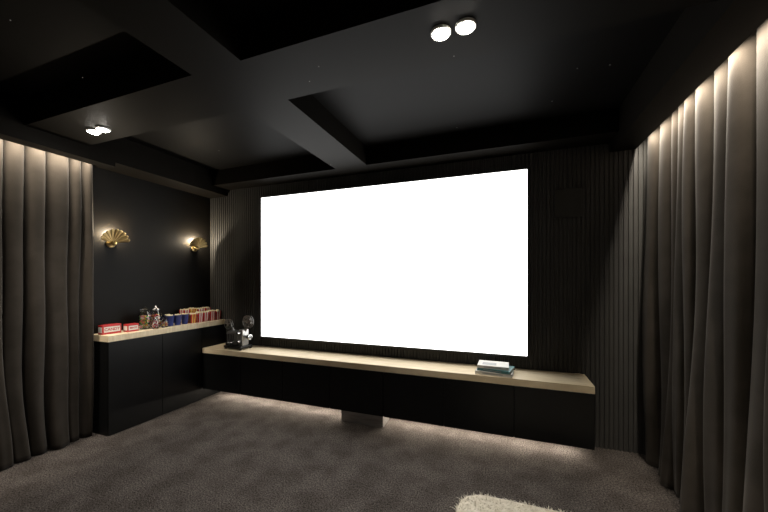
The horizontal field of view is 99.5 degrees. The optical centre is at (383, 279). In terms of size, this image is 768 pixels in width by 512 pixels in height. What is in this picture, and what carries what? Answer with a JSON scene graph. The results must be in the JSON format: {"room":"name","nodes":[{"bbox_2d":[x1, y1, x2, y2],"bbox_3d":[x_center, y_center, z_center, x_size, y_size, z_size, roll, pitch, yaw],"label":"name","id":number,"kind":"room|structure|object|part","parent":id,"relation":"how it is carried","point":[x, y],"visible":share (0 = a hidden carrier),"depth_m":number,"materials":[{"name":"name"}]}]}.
{"room":"home theater","nodes":[
{"label":"home theater","id":0,"kind":"room"},
{"bbox_2d":[92,165,209,333],"bbox_3d":[-3.538,0.055,1.762,0.100,2.930,6.240,0,0,20],"label":"wall","id":1,"kind":"structure","parent":0,"point":[158,266],"depth_m":3.75,"materials":[{"name":"black paint"}]},
{"bbox_2d":[101,229,129,247],"bbox_3d":[-2.817,-0.430,3.393,0.117,0.191,0.270,0,0,20],"label":"wall sconce","id":2,"kind":"object","parent":1,"relation":"attached to","point":[112,237],"visible":1,"depth_m":3.39,"materials":[{"name":"gold metal"}]},
{"bbox_2d":[95,138,227,197],"bbox_3d":[-2.532,-1.275,3.867,0.320,0.270,1.368,0,0,20],"label":"trim","id":3,"kind":"structure","parent":1,"relation":"attached to","point":[133,159],"depth_m":3.64,"materials":[{"name":"black paint"}]},
{"bbox_2d":[190,237,207,251],"bbox_3d":[-2.476,-0.465,4.311,0.117,0.191,0.270,0,0,20],"label":"wall sconce","id":4,"kind":"object","parent":1,"relation":"attached to","point":[196,243],"visible":1,"depth_m":4.31,"materials":[{"name":"gold metal"}]},
{"bbox_2d":[0,391,679,511],"bbox_3d":[-1.087,1.570,0.852,5.330,0.100,6.240,0,0,20],"label":"floor","id":5,"kind":"structure","parent":0,"point":[221,451],"depth_m":2.57,"materials":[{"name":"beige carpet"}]},
{"bbox_2d":[92,319,225,435],"bbox_3d":[-2.553,1.034,3.849,0.289,0.973,1.410,0,0,20],"label":"base cabinet","id":6,"kind":"object","parent":5,"relation":"on","point":[143,375],"visible":0.81,"depth_m":3.50,"materials":[{"name":"black laminate"}]},
{"bbox_3d":[-2.580,1.065,3.394,0.019,0.903,0.528,0,0,20],"label":"door","id":7,"kind":"part","parent":6,"relation":"part of","materials":[{"name":"black laminate"}]},
{"bbox_2d":[94,319,225,341],"bbox_3d":[-2.553,0.578,3.849,0.289,0.062,1.410,0,0,20],"label":"countertop","id":8,"kind":"structure","parent":6,"relation":"on","point":[114,337],"depth_m":3.56,"materials":[{"name":"beige wood"}]},
{"bbox_2d":[98,323,120,334],"bbox_3d":[-2.769,0.499,3.284,0.072,0.094,0.171,0,0,20],"label":"box","id":9,"kind":"object","parent":8,"relation":"on","point":[105,329],"visible":1,"depth_m":3.25,"materials":[{"name":"red cardboard"}]},
{"bbox_2d":[123,323,138,331],"bbox_3d":[-2.671,0.507,3.434,0.072,0.080,0.111,0,0,20],"label":"box","id":10,"kind":"object","parent":8,"relation":"on","point":[130,327],"visible":1,"depth_m":3.40,"materials":[{"name":"red cardboard"}]},
{"bbox_2d":[138,306,150,328],"bbox_3d":[-2.644,0.422,3.595,0.116,0.250,0.116,0,0,20],"label":"candy jar","id":11,"kind":"object","parent":8,"relation":"on","point":[144,317],"visible":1,"depth_m":3.55,"materials":[{"name":"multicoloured glass"}]},
{"bbox_2d":[151,318,158,328],"bbox_3d":[-2.542,0.484,3.611,0.076,0.124,0.076,0,0,20],"label":"candy jar","id":12,"kind":"object","parent":8,"relation":"on","point":[155,322],"visible":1,"depth_m":3.58,"materials":[{"name":"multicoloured glass"}]},
{"bbox_2d":[150,305,161,326],"bbox_3d":[-2.617,0.422,3.724,0.116,0.250,0.116,0,0,20],"label":"candy jar","id":13,"kind":"object","parent":8,"relation":"on","point":[155,312],"visible":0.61,"depth_m":3.69,"materials":[{"name":"clear glass"}]},
{"bbox_2d":[161,317,168,327],"bbox_3d":[-2.509,0.489,3.716,0.076,0.114,0.076,0,0,20],"label":"candy jar","id":14,"kind":"object","parent":8,"relation":"on","point":[164,322],"visible":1,"depth_m":3.69,"materials":[{"name":"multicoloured glass"}]},
{"bbox_2d":[166,314,174,325],"bbox_3d":[-2.524,0.479,3.833,0.090,0.134,0.090,0,0,20],"label":"paper cup","id":15,"kind":"object","parent":8,"relation":"on","point":[170,318],"visible":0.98,"depth_m":3.81,"materials":[{"name":"blue paper"}]},
{"bbox_2d":[174,314,181,324],"bbox_3d":[-2.490,0.479,3.922,0.090,0.134,0.090,0,0,20],"label":"paper cup","id":16,"kind":"object","parent":8,"relation":"on","point":[177,318],"visible":0.98,"depth_m":3.90,"materials":[{"name":"blue paper"}]},
{"bbox_2d":[179,308,189,322],"bbox_3d":[-2.527,0.457,4.117,0.087,0.179,0.085,0,0,18],"label":"popcorn box","id":17,"kind":"object","parent":8,"relation":"on","point":[184,310],"visible":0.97,"depth_m":4.09,"materials":[{"name":"red"}]},
{"bbox_2d":[181,313,188,323],"bbox_3d":[-2.457,0.479,4.011,0.090,0.134,0.090,0,0,20],"label":"paper cup","id":18,"kind":"object","parent":8,"relation":"on","point":[184,318],"visible":0.98,"depth_m":3.98,"materials":[{"name":"blue paper"}]},
{"bbox_2d":[188,313,196,322],"bbox_3d":[-2.425,0.481,4.099,0.084,0.130,0.084,0,0,23],"label":"popcorn box","id":19,"kind":"object","parent":8,"relation":"on","point":[192,317],"visible":0.89,"depth_m":4.07,"materials":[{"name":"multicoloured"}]},
{"bbox_2d":[188,308,196,312],"bbox_3d":[-2.489,0.454,4.210,0.085,0.185,0.085,0,0,20],"label":"popcorn box","id":20,"kind":"object","parent":8,"relation":"on","point":[192,310],"visible":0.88,"depth_m":4.19,"materials":[{"name":"orange"}]},
{"bbox_2d":[195,311,203,321],"bbox_3d":[-2.384,0.477,4.181,0.087,0.138,0.084,0,0,19],"label":"popcorn box","id":21,"kind":"object","parent":8,"relation":"on","point":[200,314],"visible":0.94,"depth_m":4.16,"materials":[{"name":"red"}]},
{"bbox_2d":[201,311,208,320],"bbox_3d":[-2.361,0.479,4.269,0.086,0.134,0.086,0,0,21],"label":"popcorn box","id":22,"kind":"object","parent":8,"relation":"on","point":[206,313],"visible":0.62,"depth_m":4.25,"materials":[{"name":"red"}]},
{"bbox_2d":[206,310,214,320],"bbox_3d":[-2.323,0.475,4.350,0.087,0.142,0.085,0,0,18],"label":"popcorn box","id":23,"kind":"object","parent":8,"relation":"on","point":[211,312],"visible":0.88,"depth_m":4.32,"materials":[{"name":"red"}]},
{"bbox_2d":[214,309,220,319],"bbox_3d":[-2.288,0.478,4.438,0.087,0.137,0.084,0,0,21],"label":"popcorn box","id":24,"kind":"object","parent":8,"relation":"on","point":[217,312],"visible":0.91,"depth_m":4.41,"materials":[{"name":"red"}]},
{"bbox_3d":[-2.400,1.065,3.880,0.019,0.903,0.500,0,0,20],"label":"door","id":25,"kind":"part","parent":6,"relation":"part of","materials":[{"name":"black laminate"}]},
{"bbox_2d":[202,343,594,449],"bbox_3d":[-0.233,1.193,3.542,4.272,0.654,0.370,0,0,20],"label":"media console","id":26,"kind":"object","parent":5,"relation":"on","point":[536,405],"visible":0.99,"depth_m":3.18,"materials":[{"name":"black laminate"}]},
{"bbox_3d":[-2.010,1.156,4.017,0.604,0.448,0.019,0,0,20],"label":"door","id":27,"kind":"part","parent":26,"relation":"part of","materials":[{"name":"black laminate"}]},
{"bbox_2d":[224,315,253,350],"bbox_3d":[-1.802,0.653,4.081,0.476,0.425,0.192,0,0,24],"label":"projector","id":28,"kind":"object","parent":26,"relation":"on","point":[236,339],"visible":1,"depth_m":4.03,"materials":[{"name":"black metal"}]},
{"bbox_3d":[-1.437,1.156,3.805,0.604,0.448,0.019,0,0,20],"label":"door","id":29,"kind":"part","parent":26,"relation":"part of","materials":[{"name":"black laminate"}]},
{"bbox_3d":[-0.865,1.156,3.592,0.604,0.448,0.019,0,0,20],"label":"door","id":30,"kind":"part","parent":26,"relation":"part of","materials":[{"name":"black laminate"}]},
{"bbox_3d":[-0.292,1.156,3.380,0.604,0.448,0.019,0,0,20],"label":"door","id":31,"kind":"part","parent":26,"relation":"part of","materials":[{"name":"black laminate"}]},
{"bbox_3d":[0.280,1.156,3.167,0.604,0.448,0.019,0,0,20],"label":"door","id":32,"kind":"part","parent":26,"relation":"part of","materials":[{"name":"black laminate"}]},
{"bbox_3d":[0.852,1.156,2.955,0.604,0.448,0.019,0,0,20],"label":"door","id":33,"kind":"part","parent":26,"relation":"part of","materials":[{"name":"black laminate"}]},
{"bbox_2d":[475,360,514,377],"bbox_3d":[1.034,0.826,3.030,0.332,0.080,0.256,0,0,28],"label":"book stack","id":34,"kind":"object","parent":26,"relation":"on","point":[485,367],"visible":1,"depth_m":2.96,"materials":[{"name":"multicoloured paper"}]},
{"bbox_2d":[477,360,508,370],"bbox_3d":[1.023,0.799,3.041,0.270,0.027,0.206,0,0,21],"label":"book","id":35,"kind":"object","parent":34,"relation":"on","point":[483,365],"depth_m":2.98,"materials":[{"name":"white paper"}]},
{"bbox_2d":[475,369,513,377],"bbox_3d":[1.034,0.851,3.029,0.320,0.029,0.241,0,0,26],"label":"book","id":36,"kind":"object","parent":34,"relation":"on","point":[493,372],"depth_m":2.92,"materials":[{"name":"white paper"}]},
{"bbox_2d":[477,366,514,374],"bbox_3d":[1.043,0.825,3.025,0.290,0.025,0.221,0,0,33],"label":"book","id":37,"kind":"object","parent":34,"relation":"on","point":[488,370],"depth_m":2.94,"materials":[{"name":"teal paper"}]},
{"bbox_3d":[1.425,1.156,2.742,0.604,0.448,0.019,0,0,20],"label":"door","id":38,"kind":"part","parent":26,"relation":"part of","materials":[{"name":"black laminate"}]},
{"bbox_2d":[450,491,563,511],"bbox_3d":[0.890,1.504,1.420,1.367,0.028,1.563,0,0,20],"label":"shag rug","id":39,"kind":"object","parent":5,"relation":"on","point":[474,503],"visible":1,"depth_m":2.15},
{"bbox_2d":[0,0,684,170],"bbox_3d":[-1.087,-1.460,0.852,5.330,0.100,6.240,0,0,20],"label":"ceiling","id":40,"kind":"structure","parent":0,"point":[47,46],"depth_m":2.30,"materials":[{"name":"black paint"}]},
{"bbox_2d":[0,92,114,167],"bbox_3d":[-3.497,-1.255,1.010,0.140,0.310,4.660,0,0,20],"label":"trim","id":41,"kind":"structure","parent":40,"relation":"attached to","point":[13,129],"depth_m":2.69,"materials":[{"name":"black paint"}]},
{"bbox_2d":[78,0,240,74],"bbox_3d":[-1.377,-1.315,0.788,0.370,0.190,2.320,0,0,20],"label":"beam","id":42,"kind":"structure","parent":40,"relation":"attached to","point":[198,36],"depth_m":1.62,"materials":[{"name":"black paint"}]},
{"bbox_2d":[245,94,365,168],"bbox_3d":[-0.593,-1.315,2.898,0.370,0.190,1.340,0,0,20],"label":"beam","id":43,"kind":"structure","parent":40,"relation":"attached to","point":[304,120],"depth_m":2.70,"materials":[{"name":"black paint"}]},
{"bbox_2d":[25,0,717,145],"bbox_3d":[-0.689,-1.315,1.994,4.440,0.190,0.420,0,0,20],"label":"ceiling beam","id":44,"kind":"structure","parent":40,"relation":"attached to","point":[351,42],"depth_m":1.78,"materials":[{"name":"black paint"}]},
{"bbox_2d":[85,125,110,134],"bbox_3d":[-2.325,-1.208,2.645,0.220,0.025,0.100,0,0,20],"label":"recessed light","id":45,"kind":"object","parent":44,"relation":"attached to","point":[98,130],"visible":1,"depth_m":2.63,"materials":[{"name":"white paint"}]},
{"bbox_2d":[431,17,476,40],"bbox_3d":[0.337,-1.208,1.582,0.220,0.025,0.100,0,0,20],"label":"recessed light","id":46,"kind":"object","parent":44,"relation":"attached to","point":[467,25],"visible":1,"depth_m":1.56,"materials":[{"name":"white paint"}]},
{"bbox_2d":[210,138,647,454],"bbox_3d":[-0.020,0.055,3.724,5.330,2.930,0.112,0,0,20],"label":"wall","id":47,"kind":"structure","parent":0,"point":[587,272],"depth_m":3.03,"materials":[{"name":"black wood"}]},
{"bbox_2d":[259,166,529,358],"bbox_3d":[-0.105,-0.162,3.672,3.204,1.835,0.042,0,0,20],"label":"projection screen","id":48,"kind":"object","parent":47,"relation":"attached to","point":[439,263],"visible":1,"depth_m":3.54,"materials":[{"name":"white fabric"}]},
{"bbox_2d":[212,108,618,189],"bbox_3d":[-0.104,-1.315,3.569,4.440,0.190,0.260,0,0,20],"label":"ceiling beam","id":49,"kind":"structure","parent":47,"relation":"attached to","point":[599,127],"depth_m":3.19,"materials":[{"name":"black paint"}]},
{"bbox_2d":[554,187,583,217],"bbox_3d":[1.710,-0.710,3.012,0.240,0.270,0.014,0,0,20],"label":"wall speaker","id":50,"kind":"object","parent":47,"relation":"attached to","point":[568,202],"visible":1,"depth_m":3.00,"materials":[{"name":"grey fabric"}]},
{"bbox_2d":[610,0,767,151],"bbox_3d":[1.060,-1.275,0.048,0.195,0.270,6.028,0,0,20],"label":"ceiling beam","id":51,"kind":"structure","parent":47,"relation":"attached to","point":[703,36],"depth_m":1.78,"materials":[{"name":"black paint"}]},
{"bbox_3d":[1.365,0.055,-0.059,0.100,2.930,6.240,0,0,20],"label":"wall","id":52,"kind":"structure","parent":0,"visible":0},
{"bbox_2d":[642,18,767,511],"bbox_3d":[1.228,0.116,0.008,0.183,2.792,5.973,0,0,20],"label":"velvet curtain","id":53,"kind":"object","parent":52,"relation":"hanging from","point":[705,309],"visible":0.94,"depth_m":1.88,"materials":[{"name":"grey fabric"}]},
{"bbox_3d":[-2.155,0.055,-2.027,5.330,2.930,0.100,0,0,20],"label":"wall","id":54,"kind":"structure","parent":0,"visible":0},
{"bbox_2d":[0,139,93,470],"bbox_3d":[-3.637,0.131,1.063,0.176,2.762,4.564,0,0,20],"label":"velvet curtain","id":55,"kind":"object","parent":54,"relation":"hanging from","point":[47,240],"visible":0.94,"depth_m":2.83,"materials":[{"name":"grey fabric"}]}
]}

